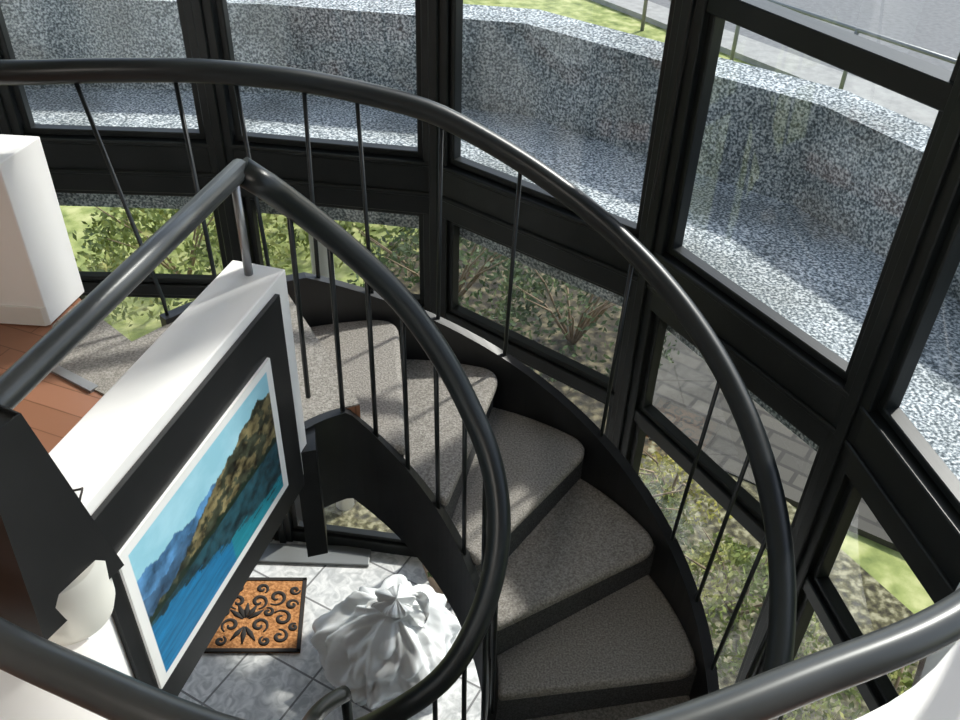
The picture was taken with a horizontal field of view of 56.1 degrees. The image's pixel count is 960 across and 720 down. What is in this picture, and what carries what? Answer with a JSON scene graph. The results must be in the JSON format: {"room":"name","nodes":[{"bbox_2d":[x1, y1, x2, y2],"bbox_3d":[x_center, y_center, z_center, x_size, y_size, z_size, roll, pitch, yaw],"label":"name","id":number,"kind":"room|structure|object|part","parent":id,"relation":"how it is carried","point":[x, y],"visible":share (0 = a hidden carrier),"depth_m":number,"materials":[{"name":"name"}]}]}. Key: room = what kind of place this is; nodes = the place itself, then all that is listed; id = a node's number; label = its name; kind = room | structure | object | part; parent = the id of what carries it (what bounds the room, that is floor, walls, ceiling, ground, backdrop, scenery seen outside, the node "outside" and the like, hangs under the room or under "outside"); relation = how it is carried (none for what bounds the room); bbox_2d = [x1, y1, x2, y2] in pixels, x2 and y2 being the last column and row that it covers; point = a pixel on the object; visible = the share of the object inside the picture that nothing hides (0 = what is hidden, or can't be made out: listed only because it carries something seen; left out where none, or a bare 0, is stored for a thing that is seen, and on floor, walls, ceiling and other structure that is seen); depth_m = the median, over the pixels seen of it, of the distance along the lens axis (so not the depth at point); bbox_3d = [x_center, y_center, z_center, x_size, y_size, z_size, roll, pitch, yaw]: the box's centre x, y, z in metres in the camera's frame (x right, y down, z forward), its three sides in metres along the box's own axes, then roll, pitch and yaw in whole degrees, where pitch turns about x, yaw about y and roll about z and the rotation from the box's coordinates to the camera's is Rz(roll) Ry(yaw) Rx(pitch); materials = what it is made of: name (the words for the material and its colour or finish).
{"room":"spiral staircase","nodes":[
{"label":"spiral staircase","id":0,"kind":"room"},
{"bbox_2d":[0,134,83,323],"bbox_3d":[-2.635,-0.486,2.940,2.512,0.580,0.202,4,38,2],"label":"wall","id":1,"kind":"structure","parent":0,"point":[38,266],"depth_m":2.86,"materials":[{"name":"white paint"}]},
{"bbox_2d":[0,305,50,325],"bbox_3d":[-2.659,-0.221,3.015,2.473,0.070,0.015,4,38,2],"label":"baseboard","id":2,"kind":"structure","parent":1,"relation":"attached to","point":[9,314],"depth_m":2.97,"materials":[{"name":"paint"}]},
{"bbox_2d":[178,539,480,719],"bbox_3d":[-1.432,3.175,2.956,5.360,0.120,6.690,2,38,0],"label":"ground","id":3,"kind":"structure","parent":0,"point":[247,686],"depth_m":4.80,"materials":[{"name":"tile"}]},
{"bbox_2d":[0,0,273,538],"bbox_3d":[-1.616,-1.042,3.900,0.985,5.350,0.153,2,38,0],"label":"frame","id":4,"kind":"object","parent":3,"relation":"on","point":[144,160],"visible":0.28,"depth_m":3.96,"materials":[{"name":"black metal"}]},
{"bbox_2d":[204,577,306,652],"bbox_3d":[-1.316,1.431,5.077,0.689,0.022,0.523,2,38,0],"label":"doormat","id":5,"kind":"object","parent":3,"relation":"on","point":[267,615],"visible":0.69,"depth_m":5.05,"materials":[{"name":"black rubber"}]},
{"bbox_2d":[182,0,428,556],"bbox_3d":[-0.675,-0.985,3.869,1.029,5.350,0.152,6,38,5],"label":"frame","id":6,"kind":"object","parent":3,"relation":"on","point":[396,176],"visible":0.53,"depth_m":3.91,"materials":[{"name":"black metal"}]},
{"bbox_2d":[258,543,370,566],"bbox_3d":[-1.302,1.163,5.423,1.280,0.020,0.140,2,38,0],"label":"trim","id":7,"kind":"structure","parent":3,"relation":"on","point":[274,552],"depth_m":5.40,"materials":[{"name":"silver metal"}]},
{"bbox_2d":[310,574,460,708],"bbox_3d":[-0.498,1.439,4.684,0.801,0.534,0.724,2,38,0],"label":"plastic bag","id":8,"kind":"object","parent":3,"relation":"on","point":[380,643],"visible":0.89,"depth_m":4.59,"materials":[{"name":"white plastic"}]},
{"bbox_3d":[-0.502,1.313,4.642,0.178,0.176,0.167,2,38,0],"label":"handle","id":9,"kind":"part","parent":8,"relation":"part of","materials":[{"name":"white plastic"}]},
{"bbox_3d":[-0.350,1.286,4.618,0.178,0.176,0.167,2,38,0],"label":"handle","id":10,"kind":"part","parent":8,"relation":"part of","materials":[{"name":"white plastic"}]},
{"bbox_2d":[0,57,796,719],"bbox_3d":[-1.387,0.958,2.956,4.497,3.376,2.310,2,38,0],"label":"spiral staircase","id":11,"kind":"structure","parent":3,"relation":"on","point":[571,592],"depth_m":3.06,"materials":[{"name":"black metal"}]},
{"bbox_3d":[-0.568,1.736,3.988,0.044,0.923,0.044,2,38,0],"label":"newel post","id":12,"kind":"part","parent":11,"relation":"part of","materials":[{"name":"black metal"}]},
{"bbox_3d":[-0.287,0.640,2.686,0.736,2.482,0.740,2,38,0],"label":"handrail","id":13,"kind":"part","parent":11,"relation":"part of","materials":[{"name":"black metal"}]},
{"bbox_2d":[422,564,448,602],"bbox_3d":[-0.169,1.173,5.133,0.322,0.424,0.321,-9,39,-14],"label":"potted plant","id":14,"kind":"object","parent":3,"relation":"on","point":[432,582],"visible":0.02,"depth_m":5.06,"materials":[{"name":"green plant"}]},
{"bbox_2d":[420,0,675,436],"bbox_3d":[0.224,-0.723,3.574,1.143,5.350,0.153,27,44,29],"label":"frame","id":15,"kind":"object","parent":3,"relation":"on","point":[479,199],"visible":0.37,"depth_m":3.70,"materials":[{"name":"black metal"}]},
{"bbox_2d":[608,0,959,682],"bbox_3d":[0.909,-0.243,2.991,0.157,5.350,1.062,-19,43,-25],"label":"frame","id":16,"kind":"object","parent":3,"relation":"on","point":[797,376],"visible":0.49,"depth_m":2.98,"materials":[{"name":"black metal"}]},
{"bbox_2d":[738,67,959,711],"bbox_3d":[1.254,0.331,2.272,0.157,5.350,1.065,-5,39,-9],"label":"frame","id":17,"kind":"object","parent":3,"relation":"on","point":[875,454],"visible":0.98,"depth_m":2.50,"materials":[{"name":"black metal"}]},
{"bbox_2d":[0,298,925,687],"bbox_3d":[-1.403,1.496,1.016,5.300,0.094,5.700,2,38,0],"label":"floor","id":18,"kind":"structure","parent":0,"point":[55,405],"depth_m":2.72,"materials":[{"name":"brown wood"}]},
{"bbox_2d":[51,365,98,392],"bbox_3d":[-1.268,0.053,2.785,0.220,0.010,0.030,22,42,23],"label":"trim","id":19,"kind":"structure","parent":18,"relation":"on","point":[59,371],"depth_m":2.77,"materials":[{"name":"silver metal"}]},
{"bbox_2d":[52,294,359,421],"bbox_3d":[-0.903,-0.012,2.888,0.917,0.006,0.832,-9,39,-13],"label":"carpet","id":20,"kind":"object","parent":18,"relation":"on","point":[105,355],"visible":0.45,"depth_m":2.85,"materials":[{"name":"beige carpet"}]},
{"bbox_2d":[0,260,959,719],"bbox_3d":[0.092,0.611,1.748,2.000,0.690,1.286,14,40,15],"label":"wall","id":21,"kind":"structure","parent":0,"point":[131,445],"depth_m":1.87,"materials":[{"name":"white paint"}]},
{"bbox_2d":[0,404,123,645],"bbox_3d":[-0.673,0.191,1.366,0.220,0.400,0.370,-3,38,-7],"label":"table lamp","id":22,"kind":"object","parent":21,"relation":"on","point":[57,566],"visible":0.96,"depth_m":1.29,"materials":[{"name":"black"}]},
{"bbox_3d":[-0.658,0.089,1.191,0.065,0.007,0.065,18,41,19],"label":"lamp shade","id":23,"kind":"part","parent":22,"relation":"part of","materials":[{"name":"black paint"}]},
{"bbox_3d":[-0.609,0.330,2.101,0.012,0.660,0.786,11,39,11],"label":"black panel","id":24,"kind":"part","parent":21,"relation":"part of","materials":[{"name":"paint"}]},
{"bbox_2d":[117,358,288,688],"bbox_3d":[-0.608,0.357,2.082,0.008,0.440,0.645,11,39,11],"label":"poster","id":25,"kind":"object","parent":21,"relation":"attached to","point":[179,560],"visible":1,"depth_m":2.03,"materials":[{"name":"blue paper"}]},
{"bbox_2d":[0,159,959,719],"bbox_3d":[0.134,0.217,1.487,1.890,0.314,1.278,12,39,12],"label":"guard railing","id":26,"kind":"object","parent":21,"relation":"on","point":[100,689],"visible":0.97,"depth_m":1.07,"materials":[{"name":"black metal"}]},
{"bbox_3d":[-0.675,-0.153,1.708,0.061,0.049,0.985,10,39,11],"label":"straight rail","id":27,"kind":"part","parent":26,"relation":"part of","materials":[{"name":"black metal"}]},
{"bbox_3d":[-0.565,-0.302,2.140,0.022,0.290,0.021,2,38,0],"label":"rail post","id":28,"kind":"part","parent":26,"relation":"part of","materials":[{"name":"silver metal"}]},
{"bbox_3d":[0.246,0.229,1.261,2.124,0.049,0.663,-6,39,-10],"label":"curved rail","id":29,"kind":"part","parent":26,"relation":"part of","materials":[{"name":"black metal"}]},
{"label":"outside","id":30,"kind":"structure","parent":0,"visible":0},
{"bbox_2d":[591,0,938,127],"bbox_3d":[1.593,-6.475,15.517,0.841,0.100,18.840,-23,44,-28],"label":"ground","id":31,"kind":"structure","parent":30,"point":[756,53],"depth_m":12.51,"materials":[{"name":"concrete"}]},
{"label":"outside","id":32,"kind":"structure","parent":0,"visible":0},
{"bbox_2d":[324,439,919,719],"bbox_3d":[-0.285,1.396,5.413,9.299,0.080,4.244,21,42,22],"label":"ground","id":33,"kind":"structure","parent":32,"point":[871,605],"depth_m":5.49,"materials":[{"name":"green plant"}]},
{"bbox_2d":[308,234,353,510],"bbox_3d":[-0.852,0.038,5.192,0.120,2.300,0.117,2,38,0],"label":"downpipe","id":34,"kind":"object","parent":33,"relation":"on","point":[346,504],"visible":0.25,"depth_m":4.71,"materials":[{"name":"metal"}]},
{"bbox_2d":[639,468,694,554],"bbox_3d":[0.851,0.913,5.685,1.071,0.466,0.880,2,38,0],"label":"shrub","id":35,"kind":"object","parent":33,"relation":"on","point":[676,501],"visible":0.2,"depth_m":5.69,"materials":[{"name":"green plant"}]},
{"bbox_2d":[638,450,732,530],"bbox_3d":[1.261,0.804,5.921,0.839,0.367,0.599,2,38,0],"label":"shrub","id":36,"kind":"object","parent":33,"relation":"on","point":[665,459],"visible":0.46,"depth_m":5.84,"materials":[{"name":"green plant"}]},
{"bbox_2d":[683,528,820,677],"bbox_3d":[1.521,1.345,5.202,1.105,0.415,0.991,2,38,0],"label":"shrub","id":37,"kind":"object","parent":33,"relation":"on","point":[737,555],"visible":0.34,"depth_m":5.13,"materials":[{"name":"green plant"}]},
{"bbox_2d":[783,635,915,719],"bbox_3d":[2.045,1.843,4.559,1.077,0.452,1.107,13,39,13],"label":"shrub","id":38,"kind":"object","parent":33,"relation":"on","point":[898,674],"visible":0.23,"depth_m":4.63,"materials":[{"name":"green plant"}]},
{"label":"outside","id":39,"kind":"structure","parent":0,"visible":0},
{"bbox_2d":[60,0,933,613],"bbox_3d":[0.390,-11.152,21.738,80.000,0.300,72.000,2,38,0],"label":"lawn","id":40,"kind":"structure","parent":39,"point":[887,566],"depth_m":8.32,"materials":[{"name":"green plant"}]},
{"bbox_2d":[72,207,291,326],"bbox_3d":[-2.564,-1.075,7.602,1.843,1.073,1.527,2,38,0],"label":"shrub","id":41,"kind":"object","parent":40,"relation":"on","point":[120,239],"visible":0.3,"depth_m":7.41,"materials":[{"name":"green plant"}]},
{"bbox_2d":[209,213,418,267],"bbox_3d":[-1.245,-1.758,8.538,2.690,1.093,1.741,2,38,0],"label":"shrub","id":42,"kind":"object","parent":40,"relation":"on","point":[266,219],"visible":0.04,"depth_m":8.28,"materials":[{"name":"green plant"}]},
{"bbox_2d":[640,0,956,89],"bbox_3d":[4.580,-3.640,11.246,0.060,1.018,7.120,-23,45,-29],"label":"barrier","id":43,"kind":"object","parent":40,"relation":"on","point":[857,30],"visible":0.5,"depth_m":11.13,"materials":[{"name":"silver metal"}]},
{"bbox_3d":[2.492,-5.435,13.455,0.055,1.010,0.055,-12,40,-18],"label":"post","id":44,"kind":"part","parent":43,"relation":"part of","materials":[{"name":"silver metal"}]},
{"bbox_3d":[3.536,-4.536,12.352,0.055,1.010,0.055,-12,40,-18],"label":"post","id":45,"kind":"part","parent":43,"relation":"part of","materials":[{"name":"silver metal"}]},
{"bbox_3d":[4.580,-3.637,11.248,0.055,1.010,0.055,-12,40,-18],"label":"post","id":46,"kind":"part","parent":43,"relation":"part of","materials":[{"name":"silver metal"}]},
{"bbox_3d":[4.593,-4.019,10.950,0.056,0.056,7.061,-23,45,-29],"label":"rail","id":47,"kind":"part","parent":43,"relation":"part of","materials":[{"name":"silver metal"}]},
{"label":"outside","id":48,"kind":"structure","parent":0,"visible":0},
{"bbox_2d":[646,329,898,551],"bbox_3d":[4.056,1.329,5.686,5.800,0.090,11.500,2,38,0],"label":"paved ground","id":49,"kind":"structure","parent":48,"point":[685,387],"depth_m":6.57,"materials":[{"name":"brick"}]},
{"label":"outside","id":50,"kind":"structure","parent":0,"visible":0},
{"bbox_2d":[0,0,959,480],"bbox_3d":[-0.727,-0.173,3.015,9.472,0.720,4.698,22,42,23],"label":"stone wall","id":51,"kind":"structure","parent":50,"point":[801,189],"depth_m":4.21,"materials":[{"name":"grey stone"}]},
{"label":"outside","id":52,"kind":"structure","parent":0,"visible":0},
{"bbox_2d":[385,236,648,455],"bbox_3d":[0.417,-0.493,7.853,2.600,0.090,3.800,2,38,0],"label":"ground","id":53,"kind":"structure","parent":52,"point":[594,409],"depth_m":7.58,"materials":[{"name":"soil"}]},
{"bbox_2d":[347,227,551,339],"bbox_3d":[-0.293,-0.787,7.353,1.898,1.030,1.474,2,38,0],"label":"shrub","id":54,"kind":"object","parent":53,"relation":"on","point":[406,250],"visible":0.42,"depth_m":7.33,"materials":[{"name":"green plant"}]},
{"bbox_2d":[478,263,679,390],"bbox_3d":[0.757,-0.482,7.072,1.713,0.950,1.473,2,38,0],"label":"shrub","id":55,"kind":"object","parent":53,"relation":"on","point":[583,326],"visible":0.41,"depth_m":6.97,"materials":[{"name":"green plant"}]},
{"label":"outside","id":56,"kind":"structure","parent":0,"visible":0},
{"bbox_2d":[648,0,959,83],"bbox_3d":[13.451,-12.669,24.004,34.000,0.100,36.000,2,38,0],"label":"road","id":57,"kind":"structure","parent":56,"point":[931,25],"depth_m":14.27,"materials":[{"name":"grey asphalt"}]}
]}

